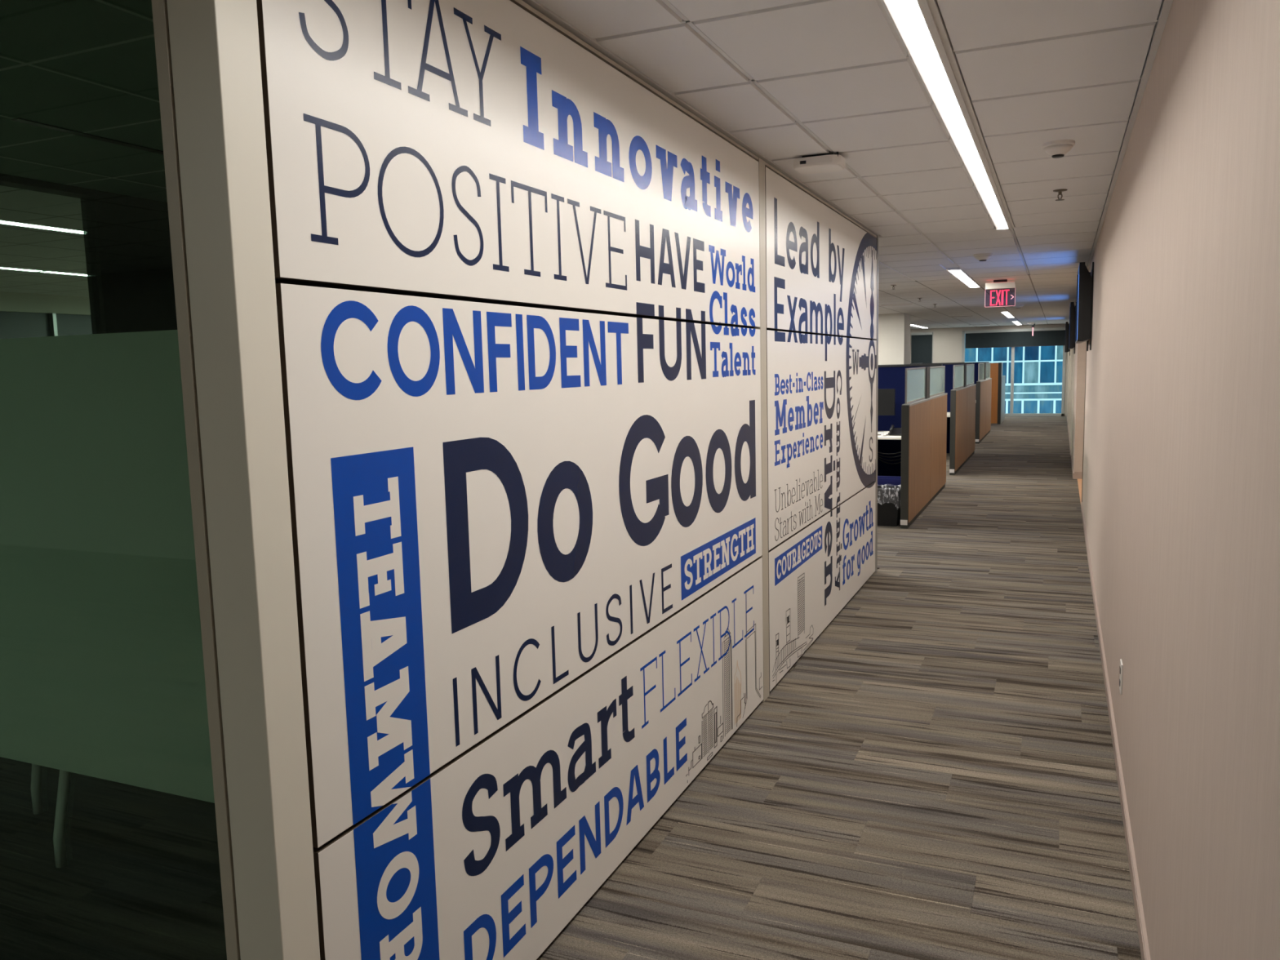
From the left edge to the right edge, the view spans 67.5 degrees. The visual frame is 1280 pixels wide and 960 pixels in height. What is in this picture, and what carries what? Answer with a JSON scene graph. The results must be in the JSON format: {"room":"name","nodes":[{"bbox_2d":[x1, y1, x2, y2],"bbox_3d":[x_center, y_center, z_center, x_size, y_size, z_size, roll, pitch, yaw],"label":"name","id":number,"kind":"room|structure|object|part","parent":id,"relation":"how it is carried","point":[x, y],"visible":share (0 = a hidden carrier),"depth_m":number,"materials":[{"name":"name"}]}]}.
{"room":"office corridor","nodes":[
{"label":"office corridor","id":0,"kind":"room"},
{"bbox_2d":[0,291,90,315],"bbox_3d":[-4.069,-1.408,15.738,0.100,2.540,32.900,2,7,24],"label":"wall","id":1,"kind":"structure","parent":0,"point":[9,301],"depth_m":10.27,"materials":[{"name":"paint"}]},
{"bbox_2d":[0,311,92,338],"bbox_3d":[-4.044,-1.507,15.715,0.080,1.940,32.900,2,7,24],"label":"window","id":2,"kind":"structure","parent":1,"relation":"in","point":[12,324],"depth_m":10.28,"materials":[{"name":"grey glass"}]},
{"bbox_2d":[0,173,177,333],"bbox_3d":[-2.316,-0.279,5.710,0.100,2.540,6.200,2,7,24],"label":"wall","id":3,"kind":"structure","parent":0,"point":[127,239],"depth_m":4.85,"materials":[{"name":"paint"}]},
{"bbox_2d":[0,0,240,959],"bbox_3d":[-2.139,0.113,2.317,3.034,2.540,0.050,2,7,24],"label":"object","id":4,"kind":"structure","parent":3,"relation":"in","point":[108,662],"depth_m":1.83,"materials":[{"name":"glass"}]},
{"bbox_3d":[-2.142,0.113,2.319,3.028,2.540,0.050,2,7,24],"label":"frame","id":5,"kind":"part","parent":4,"relation":"part of","materials":[{"name":"paint"}]},
{"bbox_2d":[166,0,878,959],"bbox_3d":[0.504,-0.199,4.468,0.144,2.535,6.145,2,7,24],"label":"wall","id":6,"kind":"structure","parent":0,"point":[537,405],"depth_m":2.30,"materials":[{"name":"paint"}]},
{"bbox_3d":[-0.692,0.154,1.710,0.106,2.530,0.092,2,7,24],"label":"corner post","id":7,"kind":"part","parent":6,"relation":"part of","materials":[{"name":"paint"}]},
{"bbox_3d":[-0.062,-0.890,2.989,0.025,0.730,2.956,2,7,24],"label":"wall panel","id":8,"kind":"part","parent":6,"relation":"part of","materials":[{"name":"laminate"}]},
{"bbox_3d":[-0.041,0.003,3.093,0.025,1.048,2.956,2,7,24],"label":"wall panel","id":9,"kind":"part","parent":6,"relation":"part of","materials":[{"name":"laminate"}]},
{"bbox_3d":[-0.020,0.875,3.195,0.025,0.690,2.956,2,7,24],"label":"wall panel","id":10,"kind":"part","parent":6,"relation":"part of","materials":[{"name":"laminate"}]},
{"bbox_2d":[685,619,762,782],"bbox_3d":[0.372,0.809,4.057,0.001,0.578,1.024,2,7,24],"label":"print","id":11,"kind":"object","parent":6,"relation":"attached to","point":[724,657],"depth_m":3.94},
{"bbox_2d":[734,662,741,723],"bbox_3d":[0.429,0.922,4.194,0.001,0.277,0.099,2,7,24],"label":"print","id":12,"kind":"object","parent":6,"relation":"attached to","point":[740,716],"depth_m":4.22},
{"bbox_3d":[0.568,-0.197,4.485,0.032,2.525,0.095,2,7,24],"label":"post","id":13,"kind":"part","parent":6,"relation":"part of","materials":[{"name":"paint"}]},
{"bbox_2d":[772,572,813,681],"bbox_3d":[0.819,0.755,5.079,0.001,0.452,0.855,2,7,24],"label":"print","id":14,"kind":"object","parent":6,"relation":"attached to","point":[788,618],"depth_m":5.14},
{"bbox_3d":[1.156,-1.243,5.762,0.025,0.730,2.921,2,7,24],"label":"wall panel","id":15,"kind":"part","parent":6,"relation":"part of","materials":[{"name":"laminate"}]},
{"bbox_3d":[1.178,-0.350,5.866,0.025,1.048,2.921,2,7,24],"label":"wall panel","id":16,"kind":"part","parent":6,"relation":"part of","materials":[{"name":"laminate"}]},
{"bbox_3d":[1.198,0.522,5.968,0.025,0.690,2.921,2,7,24],"label":"wall panel","id":17,"kind":"part","parent":6,"relation":"part of","materials":[{"name":"laminate"}]},
{"bbox_2d":[845,337,876,486],"bbox_3d":[1.552,-0.454,6.685,0.001,1.048,1.109,2,7,24],"label":"print","id":18,"kind":"object","parent":6,"relation":"attached to","point":[860,353],"depth_m":6.65},
{"bbox_2d":[846,232,876,338],"bbox_3d":[1.533,-1.348,6.588,0.001,0.730,1.093,2,7,24],"label":"print","id":19,"kind":"object","parent":6,"relation":"on","point":[861,247],"depth_m":6.55},
{"bbox_2d":[870,353,873,369],"bbox_3d":[1.689,-0.860,6.974,0.001,0.124,0.116,2,7,24],"label":"print","id":20,"kind":"object","parent":6,"relation":"attached to","point":[872,357],"depth_m":6.98},
{"bbox_2d":[869,346,874,377],"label":"print","id":21,"kind":"object","parent":6,"relation":"attached to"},
{"bbox_3d":[1.771,-0.547,7.219,0.036,2.530,0.048,2,7,24],"label":"trim","id":22,"kind":"part","parent":6,"relation":"part of","materials":[{"name":"metal"}]},
{"bbox_2d":[0,416,1141,959],"bbox_3d":[0.681,-0.006,13.830,12.200,0.034,32.900,2,7,24],"label":"floor","id":23,"kind":"structure","parent":0,"point":[934,776],"depth_m":3.46,"materials":[{"name":"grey carpet"}]},
{"bbox_2d":[30,764,71,867],"bbox_3d":[-2.011,0.811,4.011,1.350,0.746,1.700,2,7,24],"label":"table legs","id":24,"kind":"object","parent":23,"relation":"on","point":[59,841],"visible":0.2,"depth_m":3.17,"materials":[{"name":"metal"}]},
{"bbox_3d":[-2.237,0.885,3.555,0.086,0.717,0.032,-7,9,-39],"label":"leg","id":25,"kind":"part","parent":24,"relation":"part of","materials":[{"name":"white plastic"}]},
{"bbox_3d":[-1.904,0.922,3.163,0.103,0.717,0.033,-6,8,-35],"label":"leg","id":26,"kind":"part","parent":24,"relation":"part of","materials":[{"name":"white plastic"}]},
{"bbox_2d":[877,484,900,526],"bbox_3d":[2.405,0.248,9.503,0.402,0.390,0.282,2,7,24],"label":"waste bin","id":27,"kind":"object","parent":23,"relation":"on","point":[888,497],"visible":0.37,"depth_m":9.38,"materials":[{"name":"black plastic"}]},
{"bbox_2d":[877,475,901,522],"bbox_3d":[2.505,0.190,9.777,0.390,0.437,0.260,2,7,24],"label":"recycling bin","id":28,"kind":"object","parent":23,"relation":"on","point":[891,481],"visible":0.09,"depth_m":9.63,"materials":[{"name":"blue plastic"}]},
{"bbox_2d":[877,431,901,439],"bbox_3d":[2.721,-0.225,12.087,1.900,0.716,1.090,2,7,24],"label":"desk","id":29,"kind":"object","parent":23,"relation":"on","point":[893,437],"visible":0.02,"depth_m":11.38,"materials":[{"name":"laminate"}]},
{"bbox_2d":[877,431,889,435],"bbox_3d":[2.957,-0.567,11.744,0.190,0.032,0.145,2,7,24],"label":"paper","id":30,"kind":"object","parent":29,"relation":"on","point":[878,433],"visible":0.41,"depth_m":11.68,"materials":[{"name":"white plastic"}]},
{"bbox_2d":[877,388,895,415],"bbox_3d":[2.946,-0.870,12.088,0.540,0.554,0.180,2,7,24],"label":"monitor","id":31,"kind":"object","parent":29,"relation":"on","point":[886,397],"visible":0.24,"depth_m":11.98,"materials":[{"name":"black plastic"}]},
{"bbox_2d":[877,452,901,464],"bbox_3d":[3.062,-0.335,11.698,0.858,0.320,0.312,2,7,24],"label":"cable bundle","id":32,"kind":"object","parent":29,"relation":"hanging from","point":[877,452],"visible":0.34,"depth_m":11.71,"materials":[{"name":"black plastic"}]},
{"bbox_2d":[888,424,901,435],"bbox_3d":[3.131,-0.608,11.655,0.162,0.126,0.200,2,7,24],"label":"desk phone","id":33,"kind":"object","parent":29,"relation":"on","point":[893,431],"visible":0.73,"depth_m":11.62,"materials":[{"name":"black plastic"}]},
{"bbox_2d":[877,362,976,528],"bbox_3d":[3.272,-0.795,13.223,1.994,1.558,8.092,2,7,24],"label":"wall","id":34,"kind":"structure","parent":23,"relation":"on","point":[921,405],"depth_m":12.13,"materials":[{"name":"brown wood"}]},
{"bbox_3d":[2.548,0.411,9.246,0.066,0.050,0.002,2,7,24],"label":"number plate","id":35,"kind":"part","parent":34,"relation":"part of","materials":[{"name":"white plastic"}]},
{"bbox_3d":[2.545,-0.122,9.198,0.070,1.190,0.030,2,7,24],"label":"panel","id":36,"kind":"part","parent":34,"relation":"part of","materials":[{"name":"grey metal"}]},
{"bbox_3d":[2.945,-0.702,12.571,1.920,1.540,0.060,2,7,24],"label":"fabric panel","id":37,"kind":"part","parent":34,"relation":"part of","materials":[{"name":"brown wood"}]},
{"bbox_3d":[2.931,-1.475,12.479,1.930,0.018,0.070,2,7,24],"label":"rail","id":38,"kind":"part","parent":34,"relation":"part of","materials":[{"name":"black plastic"}]},
{"bbox_3d":[2.812,-0.974,9.758,0.016,0.340,1.380,2,7,24],"label":"screen frame","id":39,"kind":"part","parent":34,"relation":"part of","materials":[{"name":"metal"}]},
{"bbox_3d":[2.910,-0.237,9.953,0.016,1.126,1.662,2,7,24],"label":"wood panel","id":40,"kind":"part","parent":34,"relation":"part of","materials":[{"name":"brown wood"}]},
{"bbox_3d":[3.204,-0.903,10.656,0.074,0.020,3.330,2,7,24],"label":"cap rail","id":41,"kind":"part","parent":34,"relation":"part of","materials":[{"name":"metal"}]},
{"bbox_3d":[4.814,-2.022,16.783,1.915,0.018,0.070,2,7,24],"label":"rail","id":42,"kind":"part","parent":34,"relation":"part of","materials":[{"name":"black plastic"}]},
{"bbox_3d":[3.147,-1.070,10.522,0.040,0.344,0.280,2,7,24],"label":"screen post","id":43,"kind":"part","parent":34,"relation":"part of","materials":[{"name":"grey metal"}]},
{"bbox_3d":[3.531,-1.183,11.395,0.016,0.340,1.620,2,7,24],"label":"screen frame","id":44,"kind":"part","parent":34,"relation":"part of","materials":[{"name":"metal"}]},
{"bbox_3d":[3.575,-0.429,11.465,0.016,1.126,1.632,2,7,24],"label":"wood panel","id":45,"kind":"part","parent":34,"relation":"part of","materials":[{"name":"brown wood"}]},
{"bbox_3d":[4.384,-0.659,13.423,0.070,1.190,0.030,2,7,24],"label":"panel","id":46,"kind":"part","parent":34,"relation":"part of","materials":[{"name":"grey metal"}]},
{"bbox_3d":[4.828,-1.249,16.876,1.905,1.540,0.060,2,7,24],"label":"fabric panel","id":47,"kind":"part","parent":34,"relation":"part of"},
{"bbox_3d":[4.668,-1.516,14.020,0.016,0.340,1.460,2,7,24],"label":"screen frame","id":48,"kind":"part","parent":34,"relation":"part of","materials":[{"name":"glass"}]},
{"bbox_3d":[4.766,-0.779,14.214,0.016,1.126,1.742,2,7,24],"label":"wood panel","id":49,"kind":"part","parent":34,"relation":"part of","materials":[{"name":"brown wood"}]},
{"bbox_3d":[5.019,-1.616,14.820,0.040,0.344,0.280,2,7,24],"label":"screen post","id":50,"kind":"part","parent":34,"relation":"part of","materials":[{"name":"grey metal"}]},
{"bbox_3d":[5.061,-1.446,14.923,0.074,0.020,3.420,2,7,24],"label":"cap rail","id":51,"kind":"part","parent":34,"relation":"part of","materials":[{"name":"metal"}]},
{"bbox_3d":[5.405,-1.730,15.698,0.016,0.340,1.630,2,7,24],"label":"screen frame","id":52,"kind":"part","parent":34,"relation":"part of","materials":[{"name":"glass"}]},
{"bbox_3d":[5.449,-0.976,15.768,0.016,1.126,1.642,2,7,24],"label":"wood panel","id":53,"kind":"part","parent":34,"relation":"part of","materials":[{"name":"brown wood"}]},
{"bbox_2d":[910,361,991,443],"bbox_3d":[6.321,-1.690,20.275,1.904,1.558,3.322,2,7,24],"label":"wall","id":54,"kind":"structure","parent":23,"relation":"on","point":[984,383],"depth_m":19.71,"materials":[{"name":"brown wood"}]},
{"bbox_3d":[6.917,-2.642,21.664,1.840,0.018,0.070,2,7,24],"label":"rail","id":55,"kind":"part","parent":54,"relation":"part of","materials":[{"name":"black plastic"}]},
{"bbox_3d":[6.505,-1.295,18.437,0.070,1.190,0.030,2,7,24],"label":"panel","id":56,"kind":"part","parent":54,"relation":"part of","materials":[{"name":"brown wood"}]},
{"bbox_3d":[6.931,-1.869,21.756,1.830,1.540,0.060,2,7,24],"label":"fabric panel","id":57,"kind":"part","parent":54,"relation":"part of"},
{"bbox_3d":[6.772,-2.147,18.997,0.016,0.340,1.380,2,7,24],"label":"screen frame","id":58,"kind":"part","parent":54,"relation":"part of","materials":[{"name":"glass"}]},
{"bbox_3d":[6.871,-1.410,19.192,0.016,1.126,1.662,2,7,24],"label":"wood panel","id":59,"kind":"part","parent":54,"relation":"part of","materials":[{"name":"brown wood"}]},
{"bbox_3d":[7.156,-2.074,19.877,0.074,0.020,3.290,2,7,24],"label":"cap rail","id":60,"kind":"part","parent":54,"relation":"part of","materials":[{"name":"metal"}]},
{"bbox_3d":[7.108,-2.242,19.761,0.040,0.344,0.280,2,7,24],"label":"screen post","id":61,"kind":"part","parent":54,"relation":"part of","materials":[{"name":"grey metal"}]},
{"bbox_3d":[7.527,-1.600,20.686,0.016,1.126,1.592,2,7,24],"label":"wood panel","id":62,"kind":"part","parent":54,"relation":"part of","materials":[{"name":"brown wood"}]},
{"bbox_2d":[988,362,1005,424],"bbox_3d":[8.445,-2.287,25.029,1.970,1.540,1.800,2,7,24],"label":"wall","id":63,"kind":"structure","parent":23,"relation":"on","point":[998,380],"depth_m":23.89,"materials":[{"name":"orange wood"}]},
{"bbox_3d":[8.826,-2.165,23.910,0.208,1.500,0.040,2,7,24],"label":"wood panel","id":64,"kind":"part","parent":63,"relation":"part of","materials":[{"name":"orange wood"}]},
{"bbox_3d":[8.958,-2.158,23.863,0.072,1.530,0.060,2,7,24],"label":"panel","id":65,"kind":"part","parent":63,"relation":"part of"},
{"bbox_3d":[9.328,-2.262,24.678,0.070,1.530,1.740,2,7,24],"label":"panel","id":66,"kind":"part","parent":63,"relation":"part of","materials":[{"name":"metal"}]},
{"bbox_2d":[0,0,1173,328],"bbox_3d":[0.527,-2.642,13.563,12.400,0.222,32.900,2,7,24],"label":"ceiling","id":67,"kind":"structure","parent":0,"point":[786,81],"depth_m":3.55,"materials":[{"name":"tile"}]},
{"bbox_2d":[0,266,44,271],"bbox_3d":[-5.367,-1.701,7.502,0.119,0.020,1.374,2,7,24],"label":"recessed light","id":68,"kind":"object","parent":67,"relation":"in","point":[1,268],"visible":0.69,"depth_m":7.97,"materials":[{"name":"white plastic"}]},
{"bbox_2d":[0,219,83,234],"bbox_3d":[-3.717,-1.523,5.642,0.119,0.020,1.069,2,7,24],"label":"recessed light","id":69,"kind":"object","parent":67,"relation":"in","point":[3,222],"visible":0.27,"depth_m":5.81,"materials":[{"name":"white plastic"}]},
{"bbox_2d":[40,271,87,275],"bbox_3d":[-4.974,-1.815,8.398,0.119,0.020,0.544,2,7,24],"label":"recessed light","id":70,"kind":"object","parent":67,"relation":"in","point":[50,272],"visible":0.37,"depth_m":8.31,"materials":[{"name":"white plastic"}]},
{"bbox_2d":[10,117,163,154],"bbox_3d":[-2.058,-1.327,3.759,0.040,0.004,0.800,2,7,24],"label":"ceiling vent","id":71,"kind":"object","parent":67,"relation":"in","point":[23,120],"depth_m":3.63,"materials":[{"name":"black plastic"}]},
{"bbox_2d":[793,151,845,173],"bbox_3d":[0.822,-1.451,4.388,0.220,0.055,0.176,2,7,24],"label":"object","id":72,"kind":"object","parent":67,"relation":"attached to","point":[829,162],"visible":1,"depth_m":4.33,"materials":[{"name":"white plastic"}]},
{"bbox_3d":[0.826,-1.471,4.382,0.140,0.014,0.130,2,7,24],"label":"mount plate","id":73,"kind":"part","parent":72,"relation":"part of","materials":[{"name":"black plastic"}]},
{"bbox_2d":[910,324,927,328],"bbox_3d":[7.496,-4.138,25.760,0.139,0.020,3.024,2,7,24],"label":"recessed light","id":74,"kind":"object","parent":67,"relation":"in","point":[910,325],"visible":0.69,"depth_m":25.57,"materials":[{"name":"white plastic"}]},
{"bbox_2d":[882,0,1014,229],"bbox_3d":[1.317,-1.437,3.904,0.122,0.025,6.601,2,7,24],"label":"recessed light","id":75,"kind":"object","parent":67,"relation":"in","point":[919,24],"visible":1,"depth_m":3.34,"materials":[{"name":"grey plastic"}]},
{"bbox_2d":[947,268,980,287],"bbox_3d":[3.811,-2.350,11.195,0.134,0.020,2.674,2,7,24],"label":"recessed light","id":76,"kind":"object","parent":67,"relation":"in","point":[959,273],"visible":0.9,"depth_m":10.91,"materials":[{"name":"white plastic"}]},
{"bbox_2d":[973,253,992,261],"bbox_3d":[3.069,-1.990,8.570,0.170,0.060,0.170,2,7,24],"label":"smoke detector","id":77,"kind":"object","parent":67,"relation":"attached to","point":[982,256],"visible":1,"depth_m":8.52,"materials":[{"name":"white plastic"}]},
{"bbox_2d":[985,279,1015,306],"bbox_3d":[4.275,-2.217,11.365,0.336,0.313,0.070,2,7,24],"label":"exit sign","id":78,"kind":"object","parent":67,"relation":"hanging from","point":[1002,283],"visible":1,"depth_m":11.34,"materials":[{"name":"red plastic"}]},
{"bbox_2d":[1000,311,1014,317],"bbox_3d":[7.831,-3.516,20.359,0.139,0.020,2.924,2,7,24],"label":"recessed light","id":79,"kind":"object","parent":67,"relation":"in","point":[1007,314],"visible":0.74,"depth_m":20.16,"materials":[{"name":"white plastic"}]},
{"bbox_2d":[1013,320,1022,324],"bbox_3d":[9.890,-4.118,25.096,0.139,0.020,2.724,2,7,24],"label":"recessed light","id":80,"kind":"object","parent":67,"relation":"in","point":[1017,322],"visible":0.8,"depth_m":24.94,"materials":[{"name":"white plastic"}]},
{"bbox_2d":[1012,304,1024,308],"bbox_3d":[6.574,-3.014,16.632,0.200,0.060,0.200,2,7,24],"label":"smoke detector","id":81,"kind":"object","parent":67,"relation":"attached to","point":[1017,306],"visible":0.94,"depth_m":16.57,"materials":[{"name":"white plastic"}]},
{"bbox_2d":[1041,139,1075,158],"bbox_3d":[1.842,-1.453,4.218,0.136,0.060,0.136,2,7,24],"label":"smoke detector","id":82,"kind":"object","parent":67,"relation":"attached to","point":[1058,148],"visible":1,"depth_m":4.18,"materials":[{"name":"white plastic"}]},
{"bbox_2d":[1053,188,1067,200],"bbox_3d":[2.368,-1.605,5.397,0.076,0.055,0.076,2,7,24],"label":"sprinkler head","id":83,"kind":"object","parent":67,"relation":"attached to","point":[1060,191],"visible":1,"depth_m":5.39},
{"bbox_2d":[878,313,911,364],"bbox_3d":[4.948,-2.034,19.258,0.823,2.540,0.850,2,7,24],"label":"wall pillar","id":84,"kind":"structure","parent":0,"point":[894,329],"depth_m":18.73,"materials":[{"name":"paint"}]},
{"bbox_2d":[910,323,1069,416],"bbox_3d":[6.918,-3.182,28.693,11.600,2.540,0.250,2,7,24],"label":"wall","id":85,"kind":"structure","parent":0,"point":[947,342],"depth_m":27.55,"materials":[{"name":"paint"}]},
{"bbox_2d":[911,334,933,363],"bbox_3d":[8.251,-3.085,28.026,0.620,2.440,0.120,2,7,24],"label":"window","id":86,"kind":"structure","parent":85,"relation":"in","point":[932,335],"depth_m":27.78,"materials":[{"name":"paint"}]},
{"bbox_2d":[911,332,933,363],"bbox_3d":[8.196,-3.518,27.874,0.600,1.538,0.080,2,7,24],"label":"roller shade","id":87,"kind":"object","parent":86,"relation":"attached to","point":[922,342],"visible":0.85,"depth_m":27.82,"materials":[{"name":"fabric"}]},
{"bbox_2d":[1068,0,1279,959],"bbox_3d":[5.714,-1.148,11.474,0.850,2.550,32.900,2,7,24],"label":"wall","id":88,"kind":"structure","parent":0,"point":[1181,455],"depth_m":1.88,"materials":[{"name":"white paint"}]},
{"bbox_2d":[1064,321,1070,355],"bbox_3d":[10.120,-3.330,22.649,0.109,0.775,1.250,2,7,24],"label":"wall screen","id":89,"kind":"object","parent":88,"relation":"attached to","point":[1067,326],"visible":0.83,"depth_m":22.09,"materials":[{"name":"black plastic"}]},
{"bbox_2d":[1066,348,1075,455],"bbox_3d":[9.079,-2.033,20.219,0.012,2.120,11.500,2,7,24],"label":"door","id":90,"kind":"structure","parent":88,"relation":"in","point":[1071,360],"depth_m":18.26,"materials":[{"name":"paint"}]},
{"bbox_3d":[11.177,-2.640,24.994,0.012,2.120,1.000,2,7,24],"label":"frame","id":91,"kind":"part","parent":90,"relation":"part of","materials":[{"name":"paint"}]},
{"bbox_3d":[10.218,-2.362,22.811,0.012,2.120,1.000,2,7,24],"label":"frame","id":92,"kind":"part","parent":90,"relation":"part of","materials":[{"name":"paint"}]},
{"bbox_3d":[9.099,-2.038,20.265,0.012,2.120,1.000,2,7,24],"label":"frame","id":93,"kind":"part","parent":90,"relation":"part of","materials":[{"name":"paint"}]},
{"bbox_3d":[8.061,-1.738,17.900,0.012,2.120,1.000,2,7,24],"label":"frame","id":94,"kind":"part","parent":90,"relation":"part of","materials":[{"name":"paint"}]},
{"bbox_3d":[6.982,-1.425,15.445,0.012,2.120,1.000,2,7,24],"label":"frame","id":95,"kind":"part","parent":90,"relation":"part of","materials":[{"name":"paint"}]},
{"bbox_2d":[1068,302,1076,354],"bbox_3d":[6.736,-2.350,14.913,0.083,0.768,1.250,2,7,24],"label":"wall screen","id":96,"kind":"object","parent":88,"relation":"attached to","point":[1072,311],"visible":0.98,"depth_m":14.36,"materials":[{"name":"black plastic"}]},
{"bbox_2d":[1066,413,1082,479],"bbox_3d":[9.122,-0.933,19.509,0.712,0.100,15.212,2,7,24],"label":"baseboard","id":97,"kind":"structure","parent":88,"relation":"attached to","point":[1076,475],"depth_m":12.74,"materials":[{"name":"plastic"}]},
{"bbox_2d":[1077,479,1082,502],"bbox_3d":[5.605,0.148,11.377,0.708,0.004,2.638,2,7,24],"label":"trim","id":98,"kind":"structure","parent":88,"relation":"attached to","point":[1079,481],"depth_m":11.84,"materials":[{"name":"brown wood"}]},
{"bbox_2d":[1075,262,1093,351],"bbox_3d":[4.209,-1.616,9.079,0.117,0.775,1.250,2,7,24],"label":"wall screen","id":99,"kind":"object","parent":88,"relation":"attached to","point":[1084,279],"visible":1,"depth_m":8.53,"materials":[{"name":"black plastic"}]},
{"bbox_2d":[1081,341,1087,502],"bbox_3d":[4.721,-0.875,10.158,0.006,2.360,0.050,2,7,24],"label":"trim","id":100,"kind":"structure","parent":88,"relation":"attached to","point":[1086,341],"depth_m":10.17,"materials":[{"name":"paint"}]},
{"bbox_2d":[1080,502,1151,959],"bbox_3d":[1.799,1.118,3.586,0.012,0.063,14.700,2,7,24],"label":"baseboard","id":101,"kind":"structure","parent":88,"relation":"attached to","point":[1142,933],"depth_m":3.41,"materials":[{"name":"plastic"}]},
{"bbox_2d":[1119,658,1123,694],"bbox_3d":[1.877,0.768,3.738,0.008,0.120,0.080,2,7,24],"label":"wall outlet","id":102,"kind":"object","parent":88,"relation":"attached to","point":[1121,660],"visible":1,"depth_m":3.71,"materials":[{"name":"white plastic"}]},
{"label":"outside","id":103,"kind":"structure","parent":0,"visible":0},
{"bbox_2d":[961,330,1066,416],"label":"window","id":104,"kind":"structure","parent":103,"point":[1037,370],"depth_m":41.58,"materials":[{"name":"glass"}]},
{"bbox_3d":[14.609,-5.926,42.438,0.570,1.360,0.030,2,7,24],"label":"glass pane","id":105,"kind":"part","parent":104,"relation":"part of","materials":[{"name":"blue glass"}]},
{"bbox_3d":[15.195,-5.910,42.182,0.570,1.360,0.030,2,7,24],"label":"glass pane","id":106,"kind":"part","parent":104,"relation":"part of","materials":[{"name":"blue glass"}]},
{"bbox_3d":[15.810,-4.693,42.067,0.570,0.920,0.030,2,7,24],"label":"glass pane","id":107,"kind":"part","parent":104,"relation":"part of","materials":[{"name":"blue glass"}]},
{"bbox_3d":[15.782,-5.894,41.927,0.570,1.360,0.030,2,7,24],"label":"glass pane","id":108,"kind":"part","parent":104,"relation":"part of","materials":[{"name":"blue glass"}]},
{"bbox_3d":[15.733,-4.746,42.061,23.000,3.810,0.130,2,7,24],"label":"rail","id":109,"kind":"part","parent":104,"relation":"part of","materials":[{"name":"white metal"}]},
{"bbox_3d":[16.432,-3.197,41.984,0.570,0.560,0.030,2,7,24],"label":"glass pane","id":110,"kind":"part","parent":104,"relation":"part of","materials":[{"name":"blue glass"}]},
{"bbox_2d":[964,327,1065,348],"bbox_3d":[10.488,-3.975,26.809,2.640,0.493,0.080,2,7,24],"label":"roller shade","id":111,"kind":"object","parent":104,"relation":"attached to","point":[1054,336],"visible":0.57,"depth_m":26.79,"materials":[{"name":"fabric"}]},
{"bbox_3d":[16.397,-4.677,41.811,0.570,0.920,0.030,2,7,24],"label":"glass pane","id":112,"kind":"part","parent":104,"relation":"part of","materials":[{"name":"blue glass"}]},
{"bbox_3d":[16.369,-5.878,41.671,0.570,1.360,0.030,2,7,24],"label":"glass pane","id":113,"kind":"part","parent":104,"relation":"part of","materials":[{"name":"blue glass"}]},
{"bbox_3d":[17.019,-3.182,41.728,0.570,0.560,0.030,2,7,24],"label":"glass pane","id":114,"kind":"part","parent":104,"relation":"part of","materials":[{"name":"blue glass"}]},
{"bbox_3d":[16.984,-4.661,41.556,0.570,0.920,0.030,2,7,24],"label":"glass pane","id":115,"kind":"part","parent":104,"relation":"part of","materials":[{"name":"blue glass"}]},
{"bbox_3d":[16.955,-5.862,41.415,0.570,1.360,0.030,2,7,24],"label":"glass pane","id":116,"kind":"part","parent":104,"relation":"part of","materials":[{"name":"blue glass"}]},
{"bbox_3d":[17.605,-3.166,41.473,0.570,0.560,0.030,2,7,24],"label":"glass pane","id":117,"kind":"part","parent":104,"relation":"part of","materials":[{"name":"blue glass"}]},
{"bbox_3d":[17.570,-4.645,41.300,0.570,0.920,0.030,2,7,24],"label":"glass pane","id":118,"kind":"part","parent":104,"relation":"part of","materials":[{"name":"blue glass"}]},
{"bbox_3d":[17.541,-5.847,41.160,0.570,1.360,0.030,2,7,24],"label":"glass pane","id":119,"kind":"part","parent":104,"relation":"part of","materials":[{"name":"blue glass"}]},
{"bbox_3d":[18.192,-3.150,41.217,0.570,0.560,0.030,2,7,24],"label":"glass pane","id":120,"kind":"part","parent":104,"relation":"part of","materials":[{"name":"blue glass"}]},
{"bbox_3d":[18.128,-5.831,40.904,0.570,1.360,0.030,2,7,24],"label":"glass pane","id":121,"kind":"part","parent":104,"relation":"part of","materials":[{"name":"blue glass"}]},
{"bbox_3d":[18.157,-4.629,41.044,0.570,0.920,0.030,2,7,24],"label":"glass pane","id":122,"kind":"part","parent":104,"relation":"part of","materials":[{"name":"blue glass"}]}
]}

